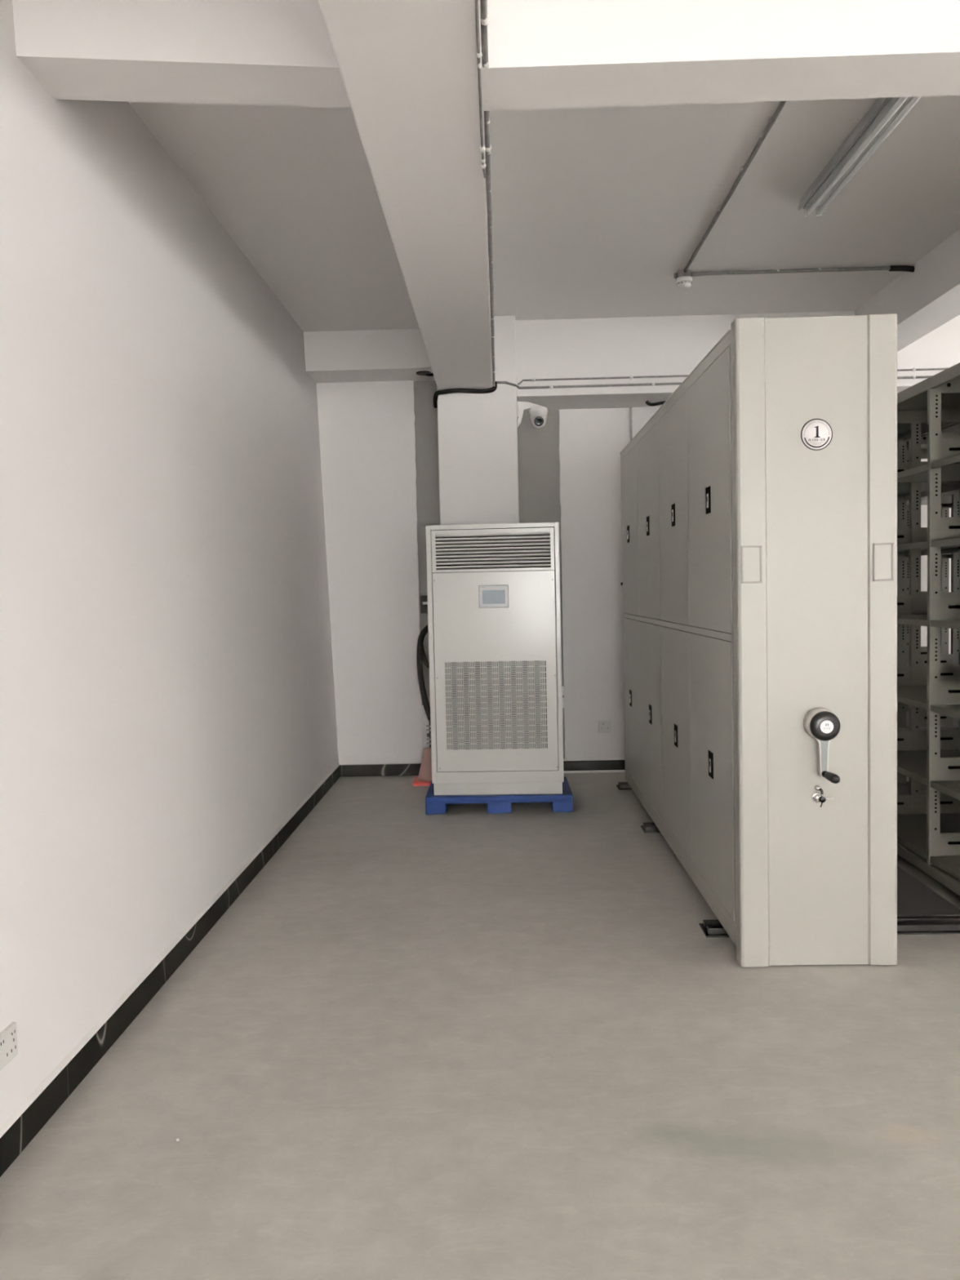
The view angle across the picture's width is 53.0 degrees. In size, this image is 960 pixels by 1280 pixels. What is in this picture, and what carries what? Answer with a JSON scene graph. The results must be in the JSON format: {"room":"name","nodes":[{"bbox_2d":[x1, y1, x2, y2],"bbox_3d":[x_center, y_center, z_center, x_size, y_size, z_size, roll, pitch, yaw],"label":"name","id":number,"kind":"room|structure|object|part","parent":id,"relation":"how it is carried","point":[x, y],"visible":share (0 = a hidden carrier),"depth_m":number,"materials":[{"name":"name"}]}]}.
{"room":"archive storage room","nodes":[
{"label":"archive storage room","id":0,"kind":"room"},
{"bbox_2d":[0,0,338,1127],"bbox_3d":[-1.440,-0.191,-0.041,0.332,3.290,15.280,-1,3,1],"label":"wall","id":1,"kind":"structure","parent":0,"point":[167,703],"depth_m":3.42,"materials":[{"name":"white paint"}]},
{"bbox_2d":[0,1022,17,1071],"bbox_3d":[-1.200,1.029,2.425,0.014,0.086,0.115,-1,3,1],"label":"wall socket","id":2,"kind":"object","parent":1,"relation":"attached to","point":[8,1036],"visible":1,"depth_m":2.44,"materials":[{"name":"plastic"}]},
{"bbox_2d":[0,763,340,1177],"bbox_3d":[-1.251,1.402,0.039,0.038,0.092,14.880,-1,3,1],"label":"baseboard","id":3,"kind":"structure","parent":1,"relation":"attached to","point":[23,1131],"depth_m":3.19,"materials":[{"name":"black tile"}]},
{"bbox_2d":[12,0,351,108],"bbox_3d":[-0.917,-1.850,2.921,1.161,0.310,0.243,-2,3,-6],"label":"beam","id":4,"kind":"structure","parent":1,"relation":"attached to","point":[233,52],"depth_m":2.83,"materials":[{"name":"white paint"}]},
{"bbox_2d":[416,370,433,376],"bbox_3d":[-0.389,-1.937,7.017,0.155,0.038,0.110,-1,3,1],"label":"ceiling pipe","id":5,"kind":"object","parent":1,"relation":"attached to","point":[421,372],"visible":0.73,"depth_m":7.00,"materials":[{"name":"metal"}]},
{"bbox_2d":[318,0,492,389],"bbox_3d":[-0.251,-1.597,-0.480,0.377,0.490,14.200,-1,3,1],"label":"ceiling beam","id":6,"kind":"structure","parent":0,"point":[408,68],"depth_m":3.02,"materials":[{"name":"white paint"}]},
{"bbox_2d":[474,0,486,178],"bbox_3d":[-0.009,-1.491,2.175,0.019,0.019,2.100,-1,3,1],"label":"conduit","id":7,"kind":"object","parent":6,"relation":"attached to","point":[479,55],"visible":1,"depth_m":2.62,"materials":[{"name":"metal"}]},
{"bbox_2d":[480,0,495,386],"bbox_3d":[0.042,-1.591,3.852,0.023,0.024,5.460,-1,3,1],"label":"conduit","id":8,"kind":"object","parent":6,"relation":"attached to","point":[484,16],"visible":1,"depth_m":3.19,"materials":[{"name":"metal"}]},
{"bbox_2d":[0,772,959,1279],"bbox_3d":[3.331,1.409,-0.028,9.800,0.120,15.330,-1,3,1],"label":"floor","id":9,"kind":"structure","parent":0,"point":[468,1042],"depth_m":2.75,"materials":[{"name":"concrete"}]},
{"bbox_2d":[412,747,431,786],"bbox_3d":[-0.381,0.929,7.108,0.225,0.262,0.220,-1,3,1],"label":"cone","id":10,"kind":"object","parent":9,"relation":"on","point":[424,778],"visible":0.61,"depth_m":7.05,"materials":[{"name":"red plastic"}]},
{"bbox_2d":[425,776,573,814],"bbox_3d":[0.127,1.030,6.402,0.937,0.110,0.600,-1,3,1],"label":"pallet","id":11,"kind":"object","parent":9,"relation":"on","point":[496,803],"visible":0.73,"depth_m":6.11,"materials":[{"name":"blue plastic"}]},
{"bbox_2d":[425,521,564,795],"bbox_3d":[0.115,0.116,6.338,0.854,1.723,0.512,-1,3,3],"label":"air conditioner","id":12,"kind":"object","parent":11,"relation":"on","point":[496,690],"visible":1,"depth_m":6.09,"materials":[{"name":"white metal"}]},
{"bbox_3d":[0.081,-0.566,6.067,0.772,0.266,0.022,-1,3,3],"label":"louvre frame","id":13,"kind":"part","parent":12,"relation":"part of","materials":[{"name":"white metal"}]},
{"bbox_3d":[0.098,0.202,6.102,0.770,1.266,0.012,-1,3,3],"label":"panel","id":14,"kind":"part","parent":12,"relation":"part of","materials":[{"name":"white metal"}]},
{"bbox_2d":[444,660,547,750],"bbox_3d":[0.102,0.415,6.114,0.643,0.562,0.012,-1,3,3],"label":"grille","id":15,"kind":"object","parent":12,"relation":"attached to","point":[490,704],"depth_m":6.11,"materials":[{"name":"white metal"}]},
{"bbox_2d":[616,782,631,790],"bbox_3d":[3.070,0.986,6.760,4.195,0.030,0.150,-1,3,1],"label":"rail","id":16,"kind":"object","parent":9,"relation":"on","point":[621,785],"visible":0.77,"depth_m":6.75,"materials":[{"name":"metal"}]},
{"bbox_2d":[640,822,660,832],"bbox_3d":[3.045,1.048,5.572,4.195,0.030,0.150,-1,3,1],"label":"rail","id":17,"kind":"object","parent":9,"relation":"on","point":[647,827],"visible":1,"depth_m":5.57,"materials":[{"name":"metal"}]},
{"bbox_2d":[698,915,959,937],"bbox_3d":[3.012,1.136,3.905,4.195,0.030,0.150,-1,3,1],"label":"rail","id":18,"kind":"object","parent":9,"relation":"on","point":[929,925],"visible":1,"depth_m":3.90,"materials":[{"name":"metal"}]},
{"bbox_2d":[620,313,897,967],"bbox_3d":[1.253,-0.059,5.063,0.589,2.361,3.414,-1,3,1],"label":"tall cabinet","id":19,"kind":"object","parent":18,"relation":"on","point":[759,500],"visible":1,"depth_m":3.52,"materials":[{"name":"metal"}]},
{"bbox_3d":[0.987,-0.700,6.373,0.013,0.108,0.084,-1,3,1],"label":"handle","id":20,"kind":"part","parent":19,"relation":"part of","materials":[{"name":"black plastic"}]},
{"bbox_3d":[0.988,-0.699,6.328,0.011,1.057,0.771,-1,3,1],"label":"door","id":21,"kind":"part","parent":19,"relation":"part of","materials":[{"name":"grey metal"}]},
{"bbox_3d":[1.012,0.388,6.430,0.013,0.108,0.084,-1,3,1],"label":"handle","id":22,"kind":"part","parent":19,"relation":"part of","materials":[{"name":"black plastic"}]},
{"bbox_3d":[1.013,0.392,6.385,0.011,1.060,0.771,-1,3,1],"label":"door","id":23,"kind":"part","parent":19,"relation":"part of","materials":[{"name":"grey metal"}]},
{"bbox_3d":[0.970,-0.656,5.530,0.013,0.108,0.084,-1,3,1],"label":"handle","id":24,"kind":"part","parent":19,"relation":"part of","materials":[{"name":"black plastic"}]},
{"bbox_3d":[0.973,-0.657,5.546,0.011,1.057,0.790,-1,3,1],"label":"door","id":25,"kind":"part","parent":19,"relation":"part of","materials":[{"name":"grey metal"}]},
{"bbox_3d":[0.995,0.432,5.587,0.013,0.108,0.084,-1,3,1],"label":"handle","id":26,"kind":"part","parent":19,"relation":"part of","materials":[{"name":"black plastic"}]},
{"bbox_3d":[0.997,0.433,5.603,0.011,1.060,0.790,-1,3,1],"label":"door","id":27,"kind":"part","parent":19,"relation":"part of","materials":[{"name":"grey metal"}]},
{"bbox_3d":[0.954,-0.613,4.721,0.013,0.108,0.084,-1,3,1],"label":"handle","id":28,"kind":"part","parent":19,"relation":"part of","materials":[{"name":"black plastic"}]},
{"bbox_3d":[0.957,-0.616,4.754,0.011,1.057,0.790,-1,3,1],"label":"door","id":29,"kind":"part","parent":19,"relation":"part of","materials":[{"name":"grey metal"}]},
{"bbox_3d":[0.978,0.475,4.778,0.013,0.108,0.084,-1,3,1],"label":"handle","id":30,"kind":"part","parent":19,"relation":"part of","materials":[{"name":"black plastic"}]},
{"bbox_3d":[0.981,0.475,4.811,0.011,1.060,0.790,-1,3,1],"label":"door","id":31,"kind":"part","parent":19,"relation":"part of","materials":[{"name":"grey metal"}]},
{"bbox_3d":[0.930,-0.569,3.930,0.004,0.058,0.028,-1,3,1],"label":"latch lever","id":32,"kind":"part","parent":19,"relation":"part of","materials":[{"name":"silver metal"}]},
{"bbox_3d":[0.938,-0.572,3.932,0.013,0.108,0.084,-1,3,1],"label":"handle","id":33,"kind":"part","parent":19,"relation":"part of","materials":[{"name":"black plastic"}]},
{"bbox_3d":[0.940,-0.574,3.961,0.011,1.057,0.794,-1,3,1],"label":"door","id":34,"kind":"part","parent":19,"relation":"part of","materials":[{"name":"grey metal"}]},
{"bbox_3d":[0.955,0.520,3.987,0.004,0.058,0.028,-1,3,1],"label":"latch lever","id":35,"kind":"part","parent":19,"relation":"part of","materials":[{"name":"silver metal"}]},
{"bbox_3d":[0.962,0.516,3.989,0.013,0.108,0.084,-1,3,1],"label":"handle","id":36,"kind":"part","parent":19,"relation":"part of","materials":[{"name":"black plastic"}]},
{"bbox_3d":[0.965,0.517,4.018,0.011,1.060,0.794,-1,3,1],"label":"door","id":37,"kind":"part","parent":19,"relation":"part of","materials":[{"name":"grey metal"}]},
{"bbox_3d":[1.228,0.022,3.522,0.577,2.361,0.069,-1,3,1],"label":"panel","id":38,"kind":"part","parent":19,"relation":"part of","materials":[{"name":"grey metal"}]},
{"bbox_3d":[1.239,0.547,3.513,0.027,0.031,0.025,-1,3,1],"label":"keeper knob","id":39,"kind":"part","parent":19,"relation":"part of","materials":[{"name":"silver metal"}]},
{"bbox_3d":[1.245,0.422,3.492,0.072,0.158,0.029,-1,3,1],"label":"arm","id":40,"kind":"part","parent":19,"relation":"part of","materials":[{"name":"metal"}]},
{"bbox_2d":[897,362,959,896],"bbox_3d":[2.347,-0.078,5.128,0.575,2.344,3.330,-1,3,1],"label":"shelving rack","id":41,"kind":"object","parent":18,"relation":"on","point":[928,824],"visible":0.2,"depth_m":4.75,"materials":[{"name":"metal"}]},
{"bbox_3d":[2.363,-0.157,5.993,0.575,2.222,0.025,-1,3,1],"label":"post frame","id":42,"kind":"part","parent":41,"relation":"part of","materials":[{"name":"grey metal"}]},
{"bbox_3d":[2.371,0.589,5.627,0.567,0.028,0.782,-1,3,1],"label":"shelf","id":43,"kind":"part","parent":41,"relation":"part of","materials":[{"name":"grey metal"}]},
{"bbox_3d":[2.379,0.938,5.645,0.567,0.028,0.782,-1,3,1],"label":"shelf","id":44,"kind":"part","parent":41,"relation":"part of","materials":[{"name":"grey metal"}]},
{"bbox_3d":[2.347,0.282,4.800,0.567,0.028,0.782,-1,3,1],"label":"shelf","id":45,"kind":"part","parent":41,"relation":"part of","materials":[{"name":"grey metal"}]},
{"bbox_3d":[2.329,-0.899,5.134,0.475,0.105,0.003,-1,3,1],"label":"slotted cross plate","id":46,"kind":"part","parent":41,"relation":"part of","materials":[{"name":"grey metal"}]},
{"bbox_3d":[2.337,-0.549,5.152,0.475,0.105,0.003,-1,3,1],"label":"slotted cross plate","id":47,"kind":"part","parent":41,"relation":"part of","materials":[{"name":"grey metal"}]},
{"bbox_3d":[2.339,-0.103,4.780,0.567,0.028,0.782,-1,3,1],"label":"shelf","id":48,"kind":"part","parent":41,"relation":"part of","materials":[{"name":"grey metal"}]},
{"bbox_3d":[2.339,-0.854,5.552,0.567,0.028,0.782,-1,3,1],"label":"shelf","id":49,"kind":"part","parent":41,"relation":"part of","materials":[{"name":"grey metal"}]},
{"bbox_3d":[2.347,-0.505,5.570,0.567,0.028,0.782,-1,3,1],"label":"shelf","id":50,"kind":"part","parent":41,"relation":"part of","materials":[{"name":"grey metal"}]},
{"bbox_3d":[2.323,-0.811,4.743,0.567,0.028,0.782,-1,3,1],"label":"shelf","id":51,"kind":"part","parent":41,"relation":"part of","materials":[{"name":"grey metal"}]},
{"bbox_3d":[2.330,-0.462,4.761,0.567,0.028,0.782,-1,3,1],"label":"shelf","id":52,"kind":"part","parent":41,"relation":"part of","materials":[{"name":"grey metal"}]},
{"bbox_3d":[2.355,0.631,4.818,0.567,0.028,0.782,-1,3,1],"label":"shelf","id":53,"kind":"part","parent":41,"relation":"part of","materials":[{"name":"grey metal"}]},
{"bbox_3d":[2.363,0.981,4.836,0.567,0.028,0.782,-1,3,1],"label":"shelf","id":54,"kind":"part","parent":41,"relation":"part of","materials":[{"name":"grey metal"}]},
{"bbox_3d":[2.323,-1.189,5.119,0.475,0.067,0.003,-1,3,1],"label":"cross plate","id":55,"kind":"part","parent":41,"relation":"part of","materials":[{"name":"grey metal"}]},
{"bbox_3d":[2.345,-0.190,5.171,0.475,0.105,0.003,-1,3,1],"label":"slotted cross plate","id":56,"kind":"part","parent":41,"relation":"part of","materials":[{"name":"grey metal"}]},
{"bbox_3d":[2.354,0.195,5.191,0.475,0.105,0.003,-1,3,1],"label":"slotted cross plate","id":57,"kind":"part","parent":41,"relation":"part of","materials":[{"name":"grey metal"}]},
{"bbox_3d":[2.362,0.544,5.210,0.475,0.105,0.003,-1,3,1],"label":"slotted cross plate","id":58,"kind":"part","parent":41,"relation":"part of","materials":[{"name":"grey metal"}]},
{"bbox_3d":[2.369,0.893,5.228,0.475,0.105,0.003,-1,3,1],"label":"slotted cross plate","id":59,"kind":"part","parent":41,"relation":"part of","materials":[{"name":"grey metal"}]},
{"bbox_3d":[2.331,-0.071,4.376,0.575,2.222,0.025,-1,3,1],"label":"post frame","id":60,"kind":"part","parent":41,"relation":"part of","materials":[{"name":"grey metal"}]},
{"bbox_3d":[2.347,-0.114,5.184,0.575,2.222,0.025,-1,3,1],"label":"post frame","id":61,"kind":"part","parent":41,"relation":"part of","materials":[{"name":"grey metal"}]},
{"bbox_3d":[2.314,-0.419,3.952,0.567,0.028,0.782,-1,3,1],"label":"shelf","id":62,"kind":"part","parent":41,"relation":"part of","materials":[{"name":"grey metal"}]},
{"bbox_3d":[2.322,-0.060,3.971,0.567,0.028,0.782,-1,3,1],"label":"shelf","id":63,"kind":"part","parent":41,"relation":"part of","materials":[{"name":"grey metal"}]},
{"bbox_3d":[2.331,0.324,3.991,0.567,0.028,0.782,-1,3,1],"label":"shelf","id":64,"kind":"part","parent":41,"relation":"part of","materials":[{"name":"grey metal"}]},
{"bbox_3d":[2.339,0.674,4.009,0.567,0.028,0.782,-1,3,1],"label":"shelf","id":65,"kind":"part","parent":41,"relation":"part of","materials":[{"name":"grey metal"}]},
{"bbox_3d":[2.346,1.023,4.028,0.567,0.028,0.782,-1,3,1],"label":"shelf","id":66,"kind":"part","parent":41,"relation":"part of","materials":[{"name":"grey metal"}]},
{"bbox_3d":[2.306,-0.769,3.934,0.567,0.028,0.782,-1,3,1],"label":"shelf","id":67,"kind":"part","parent":41,"relation":"part of","materials":[{"name":"grey metal"}]},
{"bbox_3d":[2.329,-0.147,4.363,0.475,0.105,0.003,-1,3,1],"label":"slotted cross plate","id":68,"kind":"part","parent":41,"relation":"part of","materials":[{"name":"grey metal"}]},
{"bbox_3d":[2.337,0.237,4.383,0.475,0.105,0.003,-1,3,1],"label":"slotted cross plate","id":69,"kind":"part","parent":41,"relation":"part of","materials":[{"name":"grey metal"}]},
{"bbox_3d":[2.345,0.587,4.401,0.475,0.105,0.003,-1,3,1],"label":"slotted cross plate","id":70,"kind":"part","parent":41,"relation":"part of","materials":[{"name":"grey metal"}]},
{"bbox_3d":[2.353,0.936,4.419,0.475,0.105,0.003,-1,3,1],"label":"slotted cross plate","id":71,"kind":"part","parent":41,"relation":"part of","materials":[{"name":"grey metal"}]},
{"bbox_3d":[2.306,-1.147,4.310,0.475,0.067,0.003,-1,3,1],"label":"cross plate","id":72,"kind":"part","parent":41,"relation":"part of","materials":[{"name":"grey metal"}]},
{"bbox_3d":[2.313,-0.856,4.326,0.475,0.105,0.003,-1,3,1],"label":"slotted cross plate","id":73,"kind":"part","parent":41,"relation":"part of","materials":[{"name":"grey metal"}]},
{"bbox_3d":[2.321,-0.507,4.344,0.475,0.105,0.003,-1,3,1],"label":"slotted cross plate","id":74,"kind":"part","parent":41,"relation":"part of","materials":[{"name":"grey metal"}]},
{"bbox_2d":[906,422,959,794],"bbox_3d":[2.946,-0.091,5.115,0.575,2.344,3.330,-1,3,1],"label":"shelving rack","id":75,"kind":"object","parent":18,"relation":"on","point":[950,498],"visible":0.23,"depth_m":6.01,"materials":[{"name":"metal"}]},
{"bbox_3d":[2.988,0.533,6.423,0.567,0.028,0.782,-1,3,1],"label":"shelf","id":76,"kind":"part","parent":75,"relation":"part of","materials":[{"name":"grey metal"}]},
{"bbox_3d":[2.954,-1.283,6.649,0.475,0.067,0.003,-1,3,1],"label":"cross plate","id":77,"kind":"part","parent":75,"relation":"part of","materials":[{"name":"grey metal"}]},
{"bbox_3d":[2.978,-0.208,6.714,0.575,2.222,0.025,-1,3,1],"label":"post frame","id":78,"kind":"part","parent":75,"relation":"part of","materials":[{"name":"grey metal"}]},
{"bbox_3d":[2.955,-0.909,6.348,0.567,0.028,0.782,-1,3,1],"label":"shelf","id":79,"kind":"part","parent":75,"relation":"part of","materials":[{"name":"grey metal"}]},
{"bbox_3d":[2.985,0.101,6.721,0.475,0.105,0.003,-1,3,1],"label":"slotted cross plate","id":80,"kind":"part","parent":75,"relation":"part of","materials":[{"name":"grey metal"}]},
{"bbox_3d":[2.979,0.925,5.632,0.567,0.028,0.782,-1,3,1],"label":"shelf","id":81,"kind":"part","parent":75,"relation":"part of","materials":[{"name":"grey metal"}]},
{"bbox_3d":[2.970,0.139,5.987,0.475,0.105,0.003,-1,3,1],"label":"slotted cross plate","id":82,"kind":"part","parent":75,"relation":"part of","materials":[{"name":"grey metal"}]},
{"bbox_3d":[2.978,0.489,6.005,0.475,0.105,0.003,-1,3,1],"label":"slotted cross plate","id":83,"kind":"part","parent":75,"relation":"part of","materials":[{"name":"grey metal"}]},
{"bbox_3d":[2.961,-0.245,5.967,0.475,0.105,0.003,-1,3,1],"label":"slotted cross plate","id":84,"kind":"part","parent":75,"relation":"part of","materials":[{"name":"grey metal"}]},
{"bbox_3d":[2.939,-1.244,5.915,0.475,0.067,0.003,-1,3,1],"label":"cross plate","id":85,"kind":"part","parent":75,"relation":"part of","materials":[{"name":"grey metal"}]},
{"bbox_3d":[2.971,0.576,5.614,0.567,0.028,0.782,-1,3,1],"label":"shelf","id":86,"kind":"part","parent":75,"relation":"part of","materials":[{"name":"grey metal"}]},
{"bbox_3d":[2.939,-0.867,5.539,0.567,0.028,0.782,-1,3,1],"label":"shelf","id":87,"kind":"part","parent":75,"relation":"part of","materials":[{"name":"grey metal"}]},
{"bbox_2d":[949,506,951,641],"bbox_3d":[3.546,-0.103,5.102,0.575,2.344,3.330,-1,3,1],"label":"shelving rack","id":88,"kind":"object","parent":18,"relation":"on","point":[949,507],"visible":0.02,"depth_m":6.70,"materials":[{"name":"metal"}]},
{"bbox_3d":[3.578,-0.221,6.701,0.575,2.222,0.025,-1,3,1],"label":"post frame","id":89,"kind":"part","parent":88,"relation":"part of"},
{"bbox_2d":[897,866,959,916],"bbox_3d":[1.819,1.122,4.765,0.465,0.022,1.500,-1,3,1],"label":"board","id":90,"kind":"object","parent":9,"relation":"on","point":[914,898],"visible":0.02,"depth_m":4.19,"materials":[{"name":"grey metal"}]},
{"bbox_2d":[128,95,959,332],"bbox_3d":[3.204,-2.009,-0.206,9.900,0.150,15.330,-1,3,1],"label":"ceiling","id":91,"kind":"structure","parent":0,"point":[596,211],"depth_m":4.72,"materials":[{"name":"white paint"}]},
{"bbox_2d":[673,269,692,279],"bbox_3d":[1.214,-2.178,5.746,0.105,0.045,0.099,-1,3,1],"label":"junction box","id":92,"kind":"object","parent":91,"relation":"attached to","point":[680,273],"visible":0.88,"depth_m":5.71,"materials":[{"name":"grey plastic"}]},
{"bbox_2d":[675,275,692,289],"bbox_3d":[1.218,-2.125,5.733,0.096,0.059,0.096,-1,3,1],"label":"smoke detector","id":93,"kind":"object","parent":92,"relation":"attached to","point":[682,282],"visible":1,"depth_m":5.70,"materials":[{"name":"white plastic"}]},
{"bbox_2d":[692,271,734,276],"bbox_3d":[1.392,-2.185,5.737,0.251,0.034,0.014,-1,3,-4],"label":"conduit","id":94,"kind":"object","parent":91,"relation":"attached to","point":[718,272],"visible":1,"depth_m":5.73,"materials":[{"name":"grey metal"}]},
{"bbox_2d":[683,101,786,272],"bbox_3d":[1.182,-2.109,4.222,0.031,0.024,2.980,-1,3,1],"label":"conduit","id":95,"kind":"object","parent":91,"relation":"attached to","point":[771,120],"visible":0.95,"depth_m":4.38,"materials":[{"name":"metal"}]},
{"bbox_2d":[690,266,890,275],"bbox_3d":[1.859,-2.206,5.740,1.215,0.028,0.025,-1,3,1],"label":"conduit","id":96,"kind":"object","parent":91,"relation":"attached to","point":[882,268],"visible":1,"depth_m":5.73,"materials":[{"name":"metal"}]},
{"bbox_2d":[888,265,915,272],"bbox_3d":[2.521,-2.205,5.723,0.163,0.051,0.039,-1,3,7],"label":"flexible hose","id":97,"kind":"object","parent":96,"relation":"attached to","point":[893,268],"visible":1,"depth_m":5.71,"materials":[{"name":"black plastic"}]},
{"bbox_2d":[798,96,921,217],"bbox_3d":[1.613,-2.077,4.075,0.141,0.094,1.260,-1,3,1],"label":"light","id":98,"kind":"object","parent":91,"relation":"attached to","point":[885,114],"visible":0.62,"depth_m":4.05,"materials":[{"name":"metal"}]},
{"bbox_2d":[315,380,951,764],"bbox_3d":[3.445,-0.687,7.368,9.800,3.290,0.235,-1,3,1],"label":"wall","id":99,"kind":"structure","parent":0,"point":[379,440],"depth_m":7.34,"materials":[{"name":"white paint"}]},
{"bbox_2d":[303,328,435,382],"bbox_3d":[-0.818,-2.085,7.088,1.150,0.278,0.420,-1,3,1],"label":"beam","id":100,"kind":"structure","parent":99,"relation":"attached to","point":[394,354],"depth_m":6.88,"materials":[{"name":"white paint"}]},
{"bbox_2d":[416,625,430,719],"bbox_3d":[-0.366,0.224,6.763,0.192,0.680,0.092,0,3,22],"label":"hose","id":101,"kind":"object","parent":99,"relation":"attached to","point":[420,654],"visible":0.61,"depth_m":6.78,"materials":[{"name":"black plastic"}]},
{"bbox_2d":[426,720,431,747],"bbox_3d":[-0.309,0.656,6.752,0.135,0.190,0.057,-1,3,1],"label":"valve","id":102,"kind":"object","parent":101,"relation":"attached to","point":[428,735],"visible":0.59,"depth_m":6.74,"materials":[{"name":"metal"}]},
{"bbox_2d":[420,595,427,613],"bbox_3d":[-0.401,-0.272,7.359,0.105,0.135,0.052,-1,3,1],"label":"switch box","id":103,"kind":"object","parent":99,"relation":"attached to","point":[424,601],"visible":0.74,"depth_m":7.34,"materials":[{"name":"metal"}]},
{"bbox_2d":[433,381,497,408],"bbox_3d":[-0.111,-1.688,6.597,0.457,0.156,0.104,-1,3,13],"label":"flexible hose","id":104,"kind":"object","parent":99,"relation":"attached to","point":[437,393],"visible":0.95,"depth_m":6.58,"materials":[{"name":"black plastic"}]},
{"bbox_2d":[436,315,519,524],"bbox_3d":[0.010,-0.592,7.015,0.549,3.290,0.690,-1,3,1],"label":"column","id":105,"kind":"structure","parent":99,"relation":"attached to","point":[477,433],"depth_m":6.63,"materials":[{"name":"white paint"}]},
{"bbox_2d":[339,758,624,764],"bbox_3d":[3.546,0.861,7.347,9.262,0.012,0.037,-1,3,1],"label":"trim","id":106,"kind":"structure","parent":99,"relation":"attached to","point":[564,759],"depth_m":7.39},
{"bbox_2d":[339,760,625,777],"bbox_3d":[3.547,0.913,7.348,9.262,0.092,0.040,-1,3,1],"label":"baseboard","id":107,"kind":"structure","parent":99,"relation":"attached to","point":[371,770],"depth_m":7.42,"materials":[{"name":"black tile"}]},
{"bbox_2d":[516,400,547,428],"bbox_3d":[0.365,-1.558,6.671,0.216,0.184,0.132,-1,3,1],"label":"security camera","id":108,"kind":"object","parent":99,"relation":"attached to","point":[538,414],"visible":0.99,"depth_m":6.64,"materials":[{"name":"white plastic"}]},
{"bbox_2d":[564,769,625,773],"bbox_3d":[4.252,0.936,7.331,7.853,0.016,0.048,-1,3,1],"label":"trim","id":109,"kind":"structure","parent":99,"relation":"attached to","point":[602,771],"depth_m":7.38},
{"bbox_2d":[598,721,611,733],"bbox_3d":[0.958,0.668,7.378,0.098,0.088,0.013,-1,3,1],"label":"wall socket","id":110,"kind":"object","parent":99,"relation":"attached to","point":[603,726],"visible":1,"depth_m":7.37,"materials":[{"name":"plastic"}]},
{"bbox_2d":[629,407,632,440],"bbox_3d":[1.166,-0.435,7.313,0.014,2.635,0.025,-1,3,1],"label":"pipe","id":111,"kind":"object","parent":99,"relation":"attached to","point":[631,424],"visible":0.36,"depth_m":7.24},
{"bbox_2d":[645,400,666,406],"bbox_3d":[1.403,-1.713,6.943,0.420,0.043,0.024,-1,3,1],"label":"flexible hose","id":112,"kind":"object","parent":99,"relation":"attached to","point":[651,404],"visible":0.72,"depth_m":6.94,"materials":[{"name":"black plastic"}]},
{"bbox_2d":[496,375,933,389],"bbox_3d":[2.352,-1.805,6.615,4.505,0.037,0.171,-1,3,1],"label":"conduit","id":113,"kind":"object","parent":99,"relation":"attached to","point":[551,386],"visible":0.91,"depth_m":6.70,"materials":[{"name":"paint"}]},
{"bbox_2d":[517,368,947,384],"bbox_3d":[2.431,-1.843,6.650,4.346,0.061,0.094,-1,3,1],"label":"conduit","id":114,"kind":"object","parent":99,"relation":"attached to","point":[630,377],"visible":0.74,"depth_m":6.70,"materials":[{"name":"paint"}]},
{"bbox_2d":[515,311,959,411],"bbox_3d":[4.156,-2.064,6.918,7.900,0.525,0.560,-1,3,1],"label":"trim","id":115,"kind":"structure","parent":99,"relation":"attached to","point":[662,345],"depth_m":6.71,"materials":[{"name":"white paint"}]},
{"bbox_2d":[480,0,959,111],"bbox_3d":[4.007,-1.851,2.565,8.020,0.490,0.228,-1,3,1],"label":"beam","id":116,"kind":"structure","parent":0,"point":[543,54],"depth_m":2.54,"materials":[{"name":"white paint"}]},
{"bbox_2d":[854,228,959,351],"bbox_3d":[2.599,-1.763,-0.446,0.290,0.290,14.400,-1,3,1],"label":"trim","id":117,"kind":"structure","parent":0,"point":[926,299],"depth_m":5.69,"materials":[{"name":"white paint"}]}
]}

